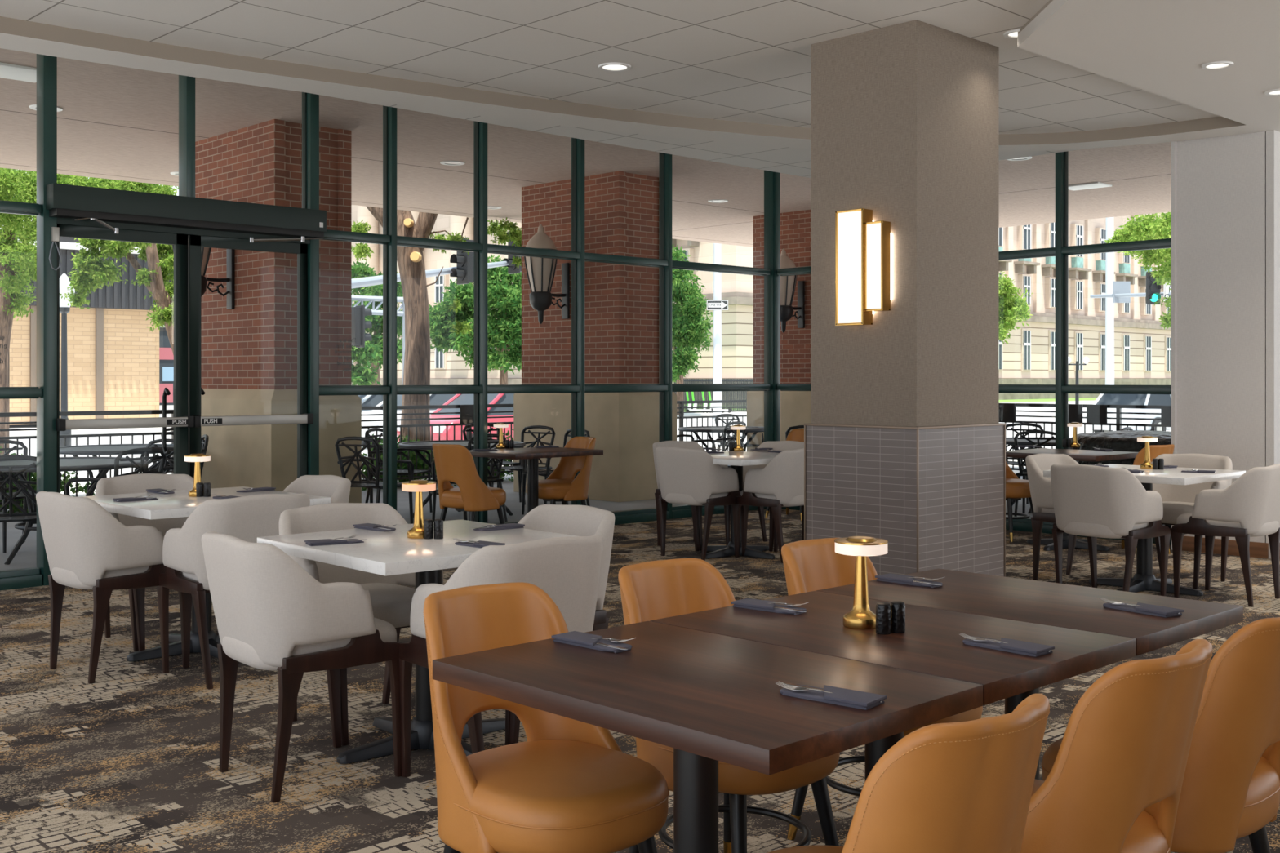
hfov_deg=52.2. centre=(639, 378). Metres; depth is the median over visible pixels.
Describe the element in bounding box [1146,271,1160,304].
traffic signal
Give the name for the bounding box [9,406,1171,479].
ground
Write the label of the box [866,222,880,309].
diffuser
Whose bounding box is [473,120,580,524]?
window
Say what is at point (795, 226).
brick pillar
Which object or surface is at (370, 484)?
patio chair
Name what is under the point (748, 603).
napkin
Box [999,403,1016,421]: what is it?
board
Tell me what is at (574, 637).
napkin
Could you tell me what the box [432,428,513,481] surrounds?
shrub
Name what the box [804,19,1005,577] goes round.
column
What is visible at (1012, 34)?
recessed light
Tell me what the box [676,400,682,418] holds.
railing
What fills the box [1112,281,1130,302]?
blank sign
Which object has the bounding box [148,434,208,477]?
patio chair
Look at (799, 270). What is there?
window
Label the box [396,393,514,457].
car
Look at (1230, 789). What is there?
dining chair
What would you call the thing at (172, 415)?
railing
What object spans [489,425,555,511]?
patio chair
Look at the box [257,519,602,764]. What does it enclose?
table
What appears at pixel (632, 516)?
window
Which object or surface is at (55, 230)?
cord
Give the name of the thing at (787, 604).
fork
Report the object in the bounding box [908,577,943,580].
fork
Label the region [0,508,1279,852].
floor
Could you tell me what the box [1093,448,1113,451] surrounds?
napkin
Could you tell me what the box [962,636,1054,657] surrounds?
napkin
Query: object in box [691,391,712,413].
scooter
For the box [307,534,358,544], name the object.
fork
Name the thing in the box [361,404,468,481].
railing
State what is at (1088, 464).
napkin
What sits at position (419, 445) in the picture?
patio table
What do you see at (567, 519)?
upholstered armchair
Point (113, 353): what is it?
brick building
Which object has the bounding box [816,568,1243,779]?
wood table
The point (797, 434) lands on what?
dining chair
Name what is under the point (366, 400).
car
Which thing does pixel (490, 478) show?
patio chair
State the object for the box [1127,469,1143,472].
napkin
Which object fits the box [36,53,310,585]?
window
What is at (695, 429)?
patio table
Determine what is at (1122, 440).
furniture
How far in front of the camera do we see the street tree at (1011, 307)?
47.40 m
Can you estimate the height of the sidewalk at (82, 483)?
0.410 m
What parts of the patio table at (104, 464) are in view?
leg, leg, leg, leg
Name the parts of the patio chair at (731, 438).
arm, arm, frame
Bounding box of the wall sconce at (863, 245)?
[835,208,892,325]
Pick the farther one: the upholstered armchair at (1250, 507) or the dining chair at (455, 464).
the dining chair at (455, 464)
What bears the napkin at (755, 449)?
on the table at (736, 460)
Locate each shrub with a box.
[0,446,36,512]
[0,471,95,513]
[361,433,434,490]
[361,435,422,481]
[397,435,496,485]
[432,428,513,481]
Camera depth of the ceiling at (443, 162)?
14.02 m
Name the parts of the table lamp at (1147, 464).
lamp shade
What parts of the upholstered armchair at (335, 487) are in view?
backrest and arm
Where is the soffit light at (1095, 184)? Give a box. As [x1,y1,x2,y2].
[1068,182,1111,191]
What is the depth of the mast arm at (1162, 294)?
44.61 m
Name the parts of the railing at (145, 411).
rail, rail, rail, rail, rail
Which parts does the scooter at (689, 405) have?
stem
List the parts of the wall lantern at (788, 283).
lamp shade, wall plate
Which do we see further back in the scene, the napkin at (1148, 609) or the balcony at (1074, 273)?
the balcony at (1074, 273)
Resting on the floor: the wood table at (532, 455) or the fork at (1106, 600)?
the wood table at (532, 455)
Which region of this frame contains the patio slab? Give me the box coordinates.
[0,465,1032,570]
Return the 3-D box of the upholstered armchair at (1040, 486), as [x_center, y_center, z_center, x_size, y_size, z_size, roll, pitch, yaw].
[2.911,0.932,8.675,0.601,0.837,0.581,0,0,-42]
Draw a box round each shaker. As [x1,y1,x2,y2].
[195,482,203,497]
[203,482,210,497]
[423,519,433,538]
[433,519,443,538]
[505,440,509,448]
[510,440,514,448]
[728,442,733,451]
[875,602,890,635]
[889,600,905,633]
[1062,439,1066,447]
[1066,439,1071,447]
[1152,458,1158,469]
[1158,458,1164,469]
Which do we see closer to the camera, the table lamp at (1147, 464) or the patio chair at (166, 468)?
the table lamp at (1147, 464)
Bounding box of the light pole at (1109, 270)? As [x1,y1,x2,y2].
[1105,217,1114,384]
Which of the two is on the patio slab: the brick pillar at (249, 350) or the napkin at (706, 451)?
the brick pillar at (249, 350)
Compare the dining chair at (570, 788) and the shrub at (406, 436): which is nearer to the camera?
the dining chair at (570, 788)
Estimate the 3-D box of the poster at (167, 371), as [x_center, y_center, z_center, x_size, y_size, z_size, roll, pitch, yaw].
[-19.709,-0.170,54.542,0.500,0.600,0.030,0,0,-44]
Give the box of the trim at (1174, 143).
[1171,141,1176,549]
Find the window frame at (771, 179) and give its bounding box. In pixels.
[764,170,780,441]
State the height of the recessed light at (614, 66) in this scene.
0.012 m
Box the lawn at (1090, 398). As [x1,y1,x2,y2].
[684,397,1097,411]
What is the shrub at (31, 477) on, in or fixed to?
on the patio slab
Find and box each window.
[0,200,42,590]
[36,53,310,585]
[302,92,390,475]
[382,105,482,510]
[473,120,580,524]
[571,137,668,524]
[658,152,769,519]
[777,266,811,510]
[999,151,1068,533]
[1061,238,1171,545]
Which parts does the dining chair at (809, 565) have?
leg, backrest, seat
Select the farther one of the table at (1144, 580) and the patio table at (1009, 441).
the patio table at (1009, 441)
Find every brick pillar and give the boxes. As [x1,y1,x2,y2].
[195,119,361,502]
[513,170,676,502]
[746,209,811,452]
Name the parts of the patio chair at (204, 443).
arm, frame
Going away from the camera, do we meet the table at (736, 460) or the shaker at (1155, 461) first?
the shaker at (1155, 461)
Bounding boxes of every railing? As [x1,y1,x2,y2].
[0,409,173,505]
[171,411,173,474]
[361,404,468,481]
[466,404,513,474]
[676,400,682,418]
[679,400,746,451]
[999,403,1118,470]
[1115,404,1171,431]
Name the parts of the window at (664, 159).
sill rail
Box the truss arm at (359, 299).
[351,295,404,385]
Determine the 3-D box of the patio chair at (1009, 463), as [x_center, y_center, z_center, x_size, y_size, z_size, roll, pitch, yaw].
[4.285,0.960,14.886,0.560,0.884,0.562,0,0,36]
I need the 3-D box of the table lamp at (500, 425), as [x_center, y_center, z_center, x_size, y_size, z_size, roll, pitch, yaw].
[-1.169,0.483,10.977,0.126,0.213,0.126,0,0,-44]
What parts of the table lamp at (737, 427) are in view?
lamp shade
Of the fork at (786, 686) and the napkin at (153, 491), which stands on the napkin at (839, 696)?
the fork at (786, 686)
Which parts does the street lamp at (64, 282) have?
post, lamp globe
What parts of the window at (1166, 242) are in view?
sill rail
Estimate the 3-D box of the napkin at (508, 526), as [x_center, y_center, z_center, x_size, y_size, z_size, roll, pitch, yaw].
[-0.552,0.583,5.107,0.196,0.014,0.073,0,0,-39]
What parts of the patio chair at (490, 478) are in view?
arm, leg, seat, frame, leg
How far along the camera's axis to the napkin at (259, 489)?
6.81 m
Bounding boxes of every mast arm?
[351,260,509,288]
[1089,292,1171,297]
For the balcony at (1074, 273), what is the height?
0.850 m
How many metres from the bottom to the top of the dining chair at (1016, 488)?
0.850 m
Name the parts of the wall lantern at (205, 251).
lamp shade, wall plate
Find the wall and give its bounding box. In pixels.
[1176,129,1279,558]
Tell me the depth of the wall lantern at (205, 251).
12.37 m
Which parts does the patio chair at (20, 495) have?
arm, leg, frame, seat, leg, arm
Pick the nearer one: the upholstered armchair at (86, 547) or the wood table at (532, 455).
the upholstered armchair at (86, 547)
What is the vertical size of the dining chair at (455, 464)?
0.850 m
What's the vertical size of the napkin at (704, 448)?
0.014 m
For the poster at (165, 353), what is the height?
0.500 m
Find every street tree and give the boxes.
[0,167,116,455]
[59,179,178,355]
[351,206,521,474]
[351,260,403,385]
[428,254,521,384]
[671,244,713,414]
[999,271,1032,343]
[1104,211,1171,329]
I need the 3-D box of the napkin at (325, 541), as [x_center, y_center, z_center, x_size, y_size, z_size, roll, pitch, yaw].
[-1.089,0.583,4.657,0.196,0.014,0.073,0,0,-31]
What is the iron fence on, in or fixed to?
on the sidewalk at (33, 433)
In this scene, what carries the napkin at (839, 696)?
on the wood table at (710, 698)
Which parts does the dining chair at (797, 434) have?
backrest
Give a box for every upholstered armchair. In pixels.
[35,491,191,683]
[95,473,194,651]
[156,493,310,689]
[201,531,401,802]
[217,475,351,635]
[279,502,443,745]
[399,534,602,777]
[505,504,614,745]
[652,440,728,551]
[655,447,749,560]
[724,440,804,551]
[731,448,804,563]
[1025,453,1132,580]
[1050,464,1170,595]
[1124,453,1232,589]
[1169,463,1279,607]
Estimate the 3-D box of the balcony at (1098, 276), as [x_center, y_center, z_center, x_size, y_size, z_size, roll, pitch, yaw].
[38.957,-8.545,109.805,2.500,0.850,0.950,0,0,-44]
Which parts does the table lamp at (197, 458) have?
lamp shade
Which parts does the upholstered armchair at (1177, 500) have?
leg, seat, backrest and arm, leg, leg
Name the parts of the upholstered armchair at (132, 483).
leg, leg, backrest and arm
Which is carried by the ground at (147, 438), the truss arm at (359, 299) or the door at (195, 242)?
the truss arm at (359, 299)
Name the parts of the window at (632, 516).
sill rail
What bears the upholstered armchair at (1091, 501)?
on the floor
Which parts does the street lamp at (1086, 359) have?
lamp globe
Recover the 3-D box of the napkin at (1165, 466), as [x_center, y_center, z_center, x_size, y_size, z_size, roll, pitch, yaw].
[3.432,0.583,8.561,0.196,0.014,0.073,0,0,-31]
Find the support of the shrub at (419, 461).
on the sidewalk at (82, 483)
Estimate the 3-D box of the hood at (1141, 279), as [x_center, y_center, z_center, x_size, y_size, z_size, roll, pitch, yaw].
[44.985,-8.545,115.626,2.500,0.850,0.950,0,0,-44]
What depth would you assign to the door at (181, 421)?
9.11 m
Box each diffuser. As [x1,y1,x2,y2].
[837,210,861,323]
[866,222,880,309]
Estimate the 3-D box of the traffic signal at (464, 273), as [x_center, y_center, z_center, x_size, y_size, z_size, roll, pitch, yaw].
[-4.221,-2.777,30.973,0.480,1.100,0.460,0,0,-42]
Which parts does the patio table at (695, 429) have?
leg, leg, leg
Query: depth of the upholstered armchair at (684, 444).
10.47 m
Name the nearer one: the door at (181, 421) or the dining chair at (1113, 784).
the dining chair at (1113, 784)
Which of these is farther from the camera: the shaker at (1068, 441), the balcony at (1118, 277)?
the balcony at (1118, 277)
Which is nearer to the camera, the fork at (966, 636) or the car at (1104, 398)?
the fork at (966, 636)
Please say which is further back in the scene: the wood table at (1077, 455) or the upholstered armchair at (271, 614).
the wood table at (1077, 455)
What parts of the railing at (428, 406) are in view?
rail, rail, rail, rail, rail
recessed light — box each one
[598,62,631,71]
[1003,29,1019,39]
[1201,61,1233,70]
[1264,88,1279,95]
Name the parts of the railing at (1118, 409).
post, rail, rail, rail, rail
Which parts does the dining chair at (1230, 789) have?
seat, backrest, leg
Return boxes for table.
[0,456,146,564]
[59,444,173,495]
[78,486,330,661]
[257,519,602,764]
[398,440,525,519]
[432,621,982,852]
[469,447,603,512]
[649,591,1136,782]
[677,426,764,467]
[701,451,778,559]
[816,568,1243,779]
[1005,436,1071,513]
[1005,448,1138,551]
[1043,463,1245,595]
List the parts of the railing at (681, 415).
post, rail, rail, rail, rail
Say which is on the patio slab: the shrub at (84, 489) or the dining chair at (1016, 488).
the shrub at (84, 489)
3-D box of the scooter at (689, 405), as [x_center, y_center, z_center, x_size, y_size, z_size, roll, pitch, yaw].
[2.730,1.101,61.948,1.130,1.092,0.440,0,0,8]
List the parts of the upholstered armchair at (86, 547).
leg, backrest and arm, leg, seat, frame, leg, leg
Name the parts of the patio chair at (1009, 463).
seat, frame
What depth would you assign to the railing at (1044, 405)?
17.76 m
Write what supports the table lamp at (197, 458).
on the table at (179, 504)
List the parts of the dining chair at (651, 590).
leg, backrest, leg, leg, seat, leg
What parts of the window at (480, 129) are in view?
sill rail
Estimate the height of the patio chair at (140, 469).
0.884 m
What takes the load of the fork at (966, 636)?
on the napkin at (1017, 646)
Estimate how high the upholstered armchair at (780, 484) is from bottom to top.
0.837 m
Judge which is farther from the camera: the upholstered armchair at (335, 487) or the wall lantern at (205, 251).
the wall lantern at (205, 251)
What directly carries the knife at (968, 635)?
on the napkin at (1017, 646)
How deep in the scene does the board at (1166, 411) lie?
16.50 m
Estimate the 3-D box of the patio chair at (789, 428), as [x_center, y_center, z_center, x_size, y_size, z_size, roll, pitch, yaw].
[1.781,0.960,14.694,0.560,0.884,0.562,0,0,-14]
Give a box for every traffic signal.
[351,305,372,347]
[449,237,473,284]
[502,229,521,274]
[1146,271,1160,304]
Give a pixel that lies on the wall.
(1228, 187)
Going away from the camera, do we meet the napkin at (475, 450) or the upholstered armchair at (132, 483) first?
the upholstered armchair at (132, 483)
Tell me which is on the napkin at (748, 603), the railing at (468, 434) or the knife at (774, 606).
the knife at (774, 606)
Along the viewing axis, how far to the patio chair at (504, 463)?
14.87 m
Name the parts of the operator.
closer arm, closer arm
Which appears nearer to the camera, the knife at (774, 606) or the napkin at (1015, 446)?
the knife at (774, 606)
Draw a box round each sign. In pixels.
[706,300,728,310]
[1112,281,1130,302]
[1164,283,1171,301]
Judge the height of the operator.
0.292 m
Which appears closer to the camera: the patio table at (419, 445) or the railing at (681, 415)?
the patio table at (419, 445)
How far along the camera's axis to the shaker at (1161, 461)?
8.41 m
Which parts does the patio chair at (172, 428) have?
frame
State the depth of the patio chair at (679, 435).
17.03 m
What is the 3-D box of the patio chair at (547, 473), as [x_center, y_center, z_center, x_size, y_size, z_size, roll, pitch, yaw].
[-0.851,0.960,13.352,0.562,0.884,0.560,0,0,-34]
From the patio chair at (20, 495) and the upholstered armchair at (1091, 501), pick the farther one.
the patio chair at (20, 495)
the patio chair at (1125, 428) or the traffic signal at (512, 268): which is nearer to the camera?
the patio chair at (1125, 428)
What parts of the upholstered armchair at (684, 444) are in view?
leg, frame, backrest and arm, leg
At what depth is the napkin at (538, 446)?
11.07 m
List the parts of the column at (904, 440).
metal edge trim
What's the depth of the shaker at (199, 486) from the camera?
6.48 m
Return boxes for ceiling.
[0,0,1220,177]
[0,48,1171,247]
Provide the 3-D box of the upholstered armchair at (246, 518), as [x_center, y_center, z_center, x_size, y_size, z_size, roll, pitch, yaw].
[-1.843,0.932,5.952,0.601,0.837,0.581,0,0,-42]
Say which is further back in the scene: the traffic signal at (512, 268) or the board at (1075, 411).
the traffic signal at (512, 268)
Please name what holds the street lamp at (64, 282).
on the ground at (147, 438)
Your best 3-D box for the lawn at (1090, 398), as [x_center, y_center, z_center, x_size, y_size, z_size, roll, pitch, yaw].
[18.579,1.730,152.788,141.000,0.200,106.000,0,0,-44]
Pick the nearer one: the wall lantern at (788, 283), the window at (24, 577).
the window at (24, 577)
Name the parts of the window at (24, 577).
glass lettering, sill rail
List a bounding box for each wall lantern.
[172,195,234,309]
[524,224,569,324]
[780,248,804,332]
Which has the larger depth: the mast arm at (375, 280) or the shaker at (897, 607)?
the mast arm at (375, 280)
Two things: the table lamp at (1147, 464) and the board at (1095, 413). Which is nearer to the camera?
the table lamp at (1147, 464)
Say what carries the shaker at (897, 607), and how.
on the wood table at (931, 643)
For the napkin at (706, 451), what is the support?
on the table at (736, 460)
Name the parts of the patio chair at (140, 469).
arm, frame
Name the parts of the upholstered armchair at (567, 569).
leg, frame, leg, backrest and arm, leg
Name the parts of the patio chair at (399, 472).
leg, frame, arm, seat, arm, leg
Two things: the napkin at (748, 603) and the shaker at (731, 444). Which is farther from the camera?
the shaker at (731, 444)
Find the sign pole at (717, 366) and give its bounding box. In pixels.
[712,243,721,415]
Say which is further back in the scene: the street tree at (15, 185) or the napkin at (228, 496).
the street tree at (15, 185)
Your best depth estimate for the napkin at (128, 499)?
6.26 m
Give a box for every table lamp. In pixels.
[184,453,210,497]
[401,480,435,538]
[493,422,508,448]
[730,424,746,451]
[834,536,888,629]
[1066,422,1082,447]
[1137,435,1157,468]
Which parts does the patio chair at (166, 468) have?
frame, arm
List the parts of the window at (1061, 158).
sill rail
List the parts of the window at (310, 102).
glass lettering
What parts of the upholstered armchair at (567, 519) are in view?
leg, backrest and arm, frame, leg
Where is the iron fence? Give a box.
[674,378,753,412]
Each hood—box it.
[671,238,698,248]
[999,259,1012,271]
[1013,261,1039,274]
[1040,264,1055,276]
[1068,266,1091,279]
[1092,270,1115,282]
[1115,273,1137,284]
[1137,275,1146,286]
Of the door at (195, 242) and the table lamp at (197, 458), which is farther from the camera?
the door at (195, 242)
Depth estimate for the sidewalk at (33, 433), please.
41.69 m
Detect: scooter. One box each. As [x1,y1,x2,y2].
[685,391,709,413]
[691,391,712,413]
[701,391,724,413]
[707,391,731,413]
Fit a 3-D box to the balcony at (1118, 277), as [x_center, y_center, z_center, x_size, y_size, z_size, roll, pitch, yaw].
[41.971,-8.545,112.715,2.500,0.850,0.950,0,0,-44]
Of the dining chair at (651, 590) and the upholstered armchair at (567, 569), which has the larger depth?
the upholstered armchair at (567, 569)
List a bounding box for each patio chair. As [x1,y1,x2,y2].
[0,440,62,552]
[0,454,36,522]
[65,447,166,496]
[109,438,173,474]
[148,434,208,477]
[152,426,173,472]
[334,436,413,524]
[364,427,432,512]
[431,433,507,521]
[462,423,521,502]
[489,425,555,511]
[521,429,590,515]
[676,434,694,440]
[693,421,746,451]
[714,413,763,451]
[785,425,804,439]
[1005,422,1044,503]
[1013,430,1055,516]
[1119,426,1133,431]
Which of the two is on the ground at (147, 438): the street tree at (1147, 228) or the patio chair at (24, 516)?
the street tree at (1147, 228)
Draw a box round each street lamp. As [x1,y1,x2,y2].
[59,273,75,446]
[1068,356,1088,404]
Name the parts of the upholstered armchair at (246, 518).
leg, frame, seat, leg, backrest and arm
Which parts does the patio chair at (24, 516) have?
seat, frame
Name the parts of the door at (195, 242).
pull handle, push plate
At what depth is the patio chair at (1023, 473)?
13.03 m
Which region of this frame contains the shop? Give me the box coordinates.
[159,324,173,417]
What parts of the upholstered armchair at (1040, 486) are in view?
leg, frame, seat, backrest and arm, leg, leg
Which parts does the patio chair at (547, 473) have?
leg, arm, seat, arm, frame, leg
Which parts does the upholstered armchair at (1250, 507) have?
leg, frame, leg, seat, backrest and arm, leg, leg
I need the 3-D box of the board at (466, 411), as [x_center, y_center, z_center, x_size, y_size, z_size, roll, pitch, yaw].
[-2.260,0.470,17.085,0.228,0.240,0.024,0,0,-44]
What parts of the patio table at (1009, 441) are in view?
leg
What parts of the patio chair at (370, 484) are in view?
arm, frame, leg, seat, leg, arm, leg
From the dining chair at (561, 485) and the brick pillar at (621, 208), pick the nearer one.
the dining chair at (561, 485)
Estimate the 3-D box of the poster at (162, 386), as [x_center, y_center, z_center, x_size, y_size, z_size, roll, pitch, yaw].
[-19.781,0.630,54.472,0.600,0.800,0.030,0,0,-44]
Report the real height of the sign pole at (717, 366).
8.880 m
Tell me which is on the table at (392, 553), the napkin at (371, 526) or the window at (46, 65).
the napkin at (371, 526)
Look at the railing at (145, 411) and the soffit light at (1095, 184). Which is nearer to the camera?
the railing at (145, 411)
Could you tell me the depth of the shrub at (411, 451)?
16.79 m
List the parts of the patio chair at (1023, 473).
leg, seat, leg, frame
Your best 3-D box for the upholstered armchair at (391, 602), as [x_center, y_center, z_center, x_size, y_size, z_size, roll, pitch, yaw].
[-1.083,0.932,5.138,0.601,0.837,0.581,0,0,-42]
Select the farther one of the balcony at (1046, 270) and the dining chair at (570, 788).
the balcony at (1046, 270)
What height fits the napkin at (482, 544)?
0.014 m
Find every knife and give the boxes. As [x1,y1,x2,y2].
[595,641,627,649]
[773,606,806,612]
[782,683,823,692]
[913,580,941,585]
[968,635,999,642]
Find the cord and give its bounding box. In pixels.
[48,226,61,271]
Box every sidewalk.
[7,447,1026,510]
[9,400,1094,436]
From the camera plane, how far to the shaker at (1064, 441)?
11.13 m
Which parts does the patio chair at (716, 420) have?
frame, seat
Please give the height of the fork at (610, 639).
0.013 m
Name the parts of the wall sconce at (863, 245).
brass frame, brass frame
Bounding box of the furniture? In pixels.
[1068,430,1171,528]
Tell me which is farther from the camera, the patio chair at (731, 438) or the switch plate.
the patio chair at (731, 438)
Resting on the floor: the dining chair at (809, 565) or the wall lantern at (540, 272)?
the dining chair at (809, 565)
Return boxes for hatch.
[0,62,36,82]
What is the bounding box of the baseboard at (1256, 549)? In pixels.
[1182,535,1279,558]
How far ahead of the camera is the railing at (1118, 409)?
16.82 m
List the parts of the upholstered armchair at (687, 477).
leg, backrest and arm, frame, leg, seat, leg, leg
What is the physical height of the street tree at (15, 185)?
4.669 m
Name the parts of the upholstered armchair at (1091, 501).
leg, leg, seat, backrest and arm, frame, leg, leg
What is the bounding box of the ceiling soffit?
[0,0,1244,145]
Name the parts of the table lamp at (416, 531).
lamp shade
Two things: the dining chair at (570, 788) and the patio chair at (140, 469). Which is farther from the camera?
the patio chair at (140, 469)
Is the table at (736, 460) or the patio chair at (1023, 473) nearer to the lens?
the table at (736, 460)
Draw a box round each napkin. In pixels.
[112,497,158,502]
[146,488,174,493]
[212,495,242,498]
[236,487,275,492]
[304,538,364,546]
[352,523,395,531]
[454,540,505,547]
[472,448,497,451]
[473,523,524,531]
[534,445,559,448]
[551,631,631,653]
[702,447,722,450]
[706,451,724,453]
[731,598,806,615]
[750,448,773,450]
[768,450,782,453]
[779,684,886,710]
[875,573,942,587]
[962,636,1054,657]
[1014,445,1039,447]
[1088,464,1108,466]
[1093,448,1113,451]
[1102,601,1183,617]
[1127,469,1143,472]
[1164,465,1177,468]
[1181,470,1215,473]
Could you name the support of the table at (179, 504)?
on the floor
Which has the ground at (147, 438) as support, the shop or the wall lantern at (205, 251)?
the shop
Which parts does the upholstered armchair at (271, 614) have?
leg, leg, backrest and arm, seat, leg, frame, leg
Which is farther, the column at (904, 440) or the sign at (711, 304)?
the sign at (711, 304)
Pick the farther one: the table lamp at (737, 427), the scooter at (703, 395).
the scooter at (703, 395)
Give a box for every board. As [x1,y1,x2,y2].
[459,404,473,423]
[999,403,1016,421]
[1068,404,1083,422]
[1086,404,1106,422]
[1160,405,1171,425]
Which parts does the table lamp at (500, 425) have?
lamp shade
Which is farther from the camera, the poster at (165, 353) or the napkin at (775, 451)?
the poster at (165, 353)
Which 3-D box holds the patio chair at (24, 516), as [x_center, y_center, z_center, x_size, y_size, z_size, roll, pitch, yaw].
[-4.351,0.960,9.044,0.560,0.884,0.562,0,0,-24]
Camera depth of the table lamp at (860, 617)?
3.08 m
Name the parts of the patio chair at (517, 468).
seat, leg, frame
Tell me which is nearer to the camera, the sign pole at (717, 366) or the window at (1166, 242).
the window at (1166, 242)
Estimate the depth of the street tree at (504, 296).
49.03 m
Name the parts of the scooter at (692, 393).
stem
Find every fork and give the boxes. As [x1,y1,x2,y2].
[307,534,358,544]
[375,524,398,526]
[453,537,479,542]
[480,524,501,527]
[591,637,635,642]
[770,602,808,606]
[775,680,881,702]
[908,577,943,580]
[959,632,1050,652]
[1099,597,1179,613]
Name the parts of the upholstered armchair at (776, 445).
leg, leg, leg, backrest and arm, leg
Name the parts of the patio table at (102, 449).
leg, leg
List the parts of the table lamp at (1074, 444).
lamp shade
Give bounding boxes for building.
[1,231,173,424]
[351,204,1171,405]
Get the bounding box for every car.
[357,395,382,411]
[361,394,456,444]
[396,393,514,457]
[1085,393,1171,432]
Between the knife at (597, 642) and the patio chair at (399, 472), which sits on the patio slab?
the patio chair at (399, 472)
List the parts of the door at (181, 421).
pull handle, push plate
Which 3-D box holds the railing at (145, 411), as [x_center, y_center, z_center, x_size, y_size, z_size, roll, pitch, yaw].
[-5.852,0.874,13.672,2.025,1.052,0.050,0,0,-44]
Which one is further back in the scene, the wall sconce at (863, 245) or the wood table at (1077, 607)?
the wall sconce at (863, 245)
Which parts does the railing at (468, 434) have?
post, rail, rail, rail, rail, rail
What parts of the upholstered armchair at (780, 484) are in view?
leg, frame, seat, backrest and arm, leg, leg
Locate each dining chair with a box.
[422,582,669,852]
[432,443,506,524]
[526,436,595,505]
[617,558,839,852]
[764,428,804,520]
[767,693,1049,852]
[781,537,982,839]
[1005,461,1041,542]
[1020,639,1213,852]
[1040,617,1279,852]
[1121,444,1174,555]
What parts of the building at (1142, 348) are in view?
pane, pane, pane, belt cornice, pane, pane, verdigris panel, pane, pane, pane, verdigris panel, pane, pane, pane, verdigris panel, pane, pane, pane, verdigris panel, pane, pane, pane, verdigris panel, pane, pane, pane, verdigris panel, pane, pane, pane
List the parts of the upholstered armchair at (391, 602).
leg, leg, backrest and arm, seat, leg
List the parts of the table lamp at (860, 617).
lamp shade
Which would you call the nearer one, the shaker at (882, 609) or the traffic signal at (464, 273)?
the shaker at (882, 609)
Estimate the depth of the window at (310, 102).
9.87 m
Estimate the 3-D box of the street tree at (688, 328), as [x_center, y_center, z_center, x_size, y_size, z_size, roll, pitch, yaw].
[1.958,-2.138,58.058,2.783,7.535,5.962,0,0,10]
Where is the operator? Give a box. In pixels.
[45,182,326,242]
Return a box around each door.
[55,224,194,493]
[187,235,312,479]
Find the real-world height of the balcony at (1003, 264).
0.850 m
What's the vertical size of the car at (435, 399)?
1.502 m
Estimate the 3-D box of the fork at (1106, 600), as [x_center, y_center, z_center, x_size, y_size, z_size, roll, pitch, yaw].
[1.263,0.576,3.302,0.198,0.014,0.023,2,1,42]
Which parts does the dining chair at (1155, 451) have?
backrest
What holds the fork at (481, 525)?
on the napkin at (508, 526)
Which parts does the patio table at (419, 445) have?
leg, leg, leg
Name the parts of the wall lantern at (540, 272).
lamp shade, wall plate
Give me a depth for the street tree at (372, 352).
46.12 m
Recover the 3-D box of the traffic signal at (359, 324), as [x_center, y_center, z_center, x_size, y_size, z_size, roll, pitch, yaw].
[-7.271,-1.346,34.024,0.480,1.100,0.460,0,0,-37]
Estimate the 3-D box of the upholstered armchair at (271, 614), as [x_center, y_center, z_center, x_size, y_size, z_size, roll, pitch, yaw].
[-1.149,0.932,4.446,0.581,0.837,0.601,0,0,-40]
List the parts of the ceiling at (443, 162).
soffit light, soffit light, soffit light, canopy, soffit light, soffit light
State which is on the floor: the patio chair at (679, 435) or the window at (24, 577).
the window at (24, 577)
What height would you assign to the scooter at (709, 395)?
1.092 m
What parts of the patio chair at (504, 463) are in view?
frame, seat, leg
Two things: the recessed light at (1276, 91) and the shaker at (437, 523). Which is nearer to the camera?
the shaker at (437, 523)
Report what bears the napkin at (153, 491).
on the table at (179, 504)
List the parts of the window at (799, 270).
sill rail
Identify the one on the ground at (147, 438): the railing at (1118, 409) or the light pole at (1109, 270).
the light pole at (1109, 270)
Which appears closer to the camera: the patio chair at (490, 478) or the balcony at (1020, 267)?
the patio chair at (490, 478)
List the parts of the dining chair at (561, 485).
seat, leg, swivel plate, backrest, leg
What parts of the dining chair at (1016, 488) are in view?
leg, backrest, seat, leg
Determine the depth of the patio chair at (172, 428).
13.96 m
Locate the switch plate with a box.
[319,222,323,227]
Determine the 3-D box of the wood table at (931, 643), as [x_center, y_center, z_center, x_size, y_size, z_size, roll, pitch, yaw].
[0.574,0.968,3.069,0.642,0.756,0.922,0,0,-44]
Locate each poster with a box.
[159,347,173,359]
[159,383,173,403]
[162,366,173,381]
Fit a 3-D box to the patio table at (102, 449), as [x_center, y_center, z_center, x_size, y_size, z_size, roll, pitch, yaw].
[-4.933,1.033,12.404,1.280,0.757,1.280,0,0,29]
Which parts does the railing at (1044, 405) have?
rail, rail, rail, rail, rail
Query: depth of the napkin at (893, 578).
3.75 m
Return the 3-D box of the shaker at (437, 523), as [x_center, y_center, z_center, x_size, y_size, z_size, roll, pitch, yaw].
[-0.741,0.555,4.800,0.035,0.070,0.035,0,0,-44]

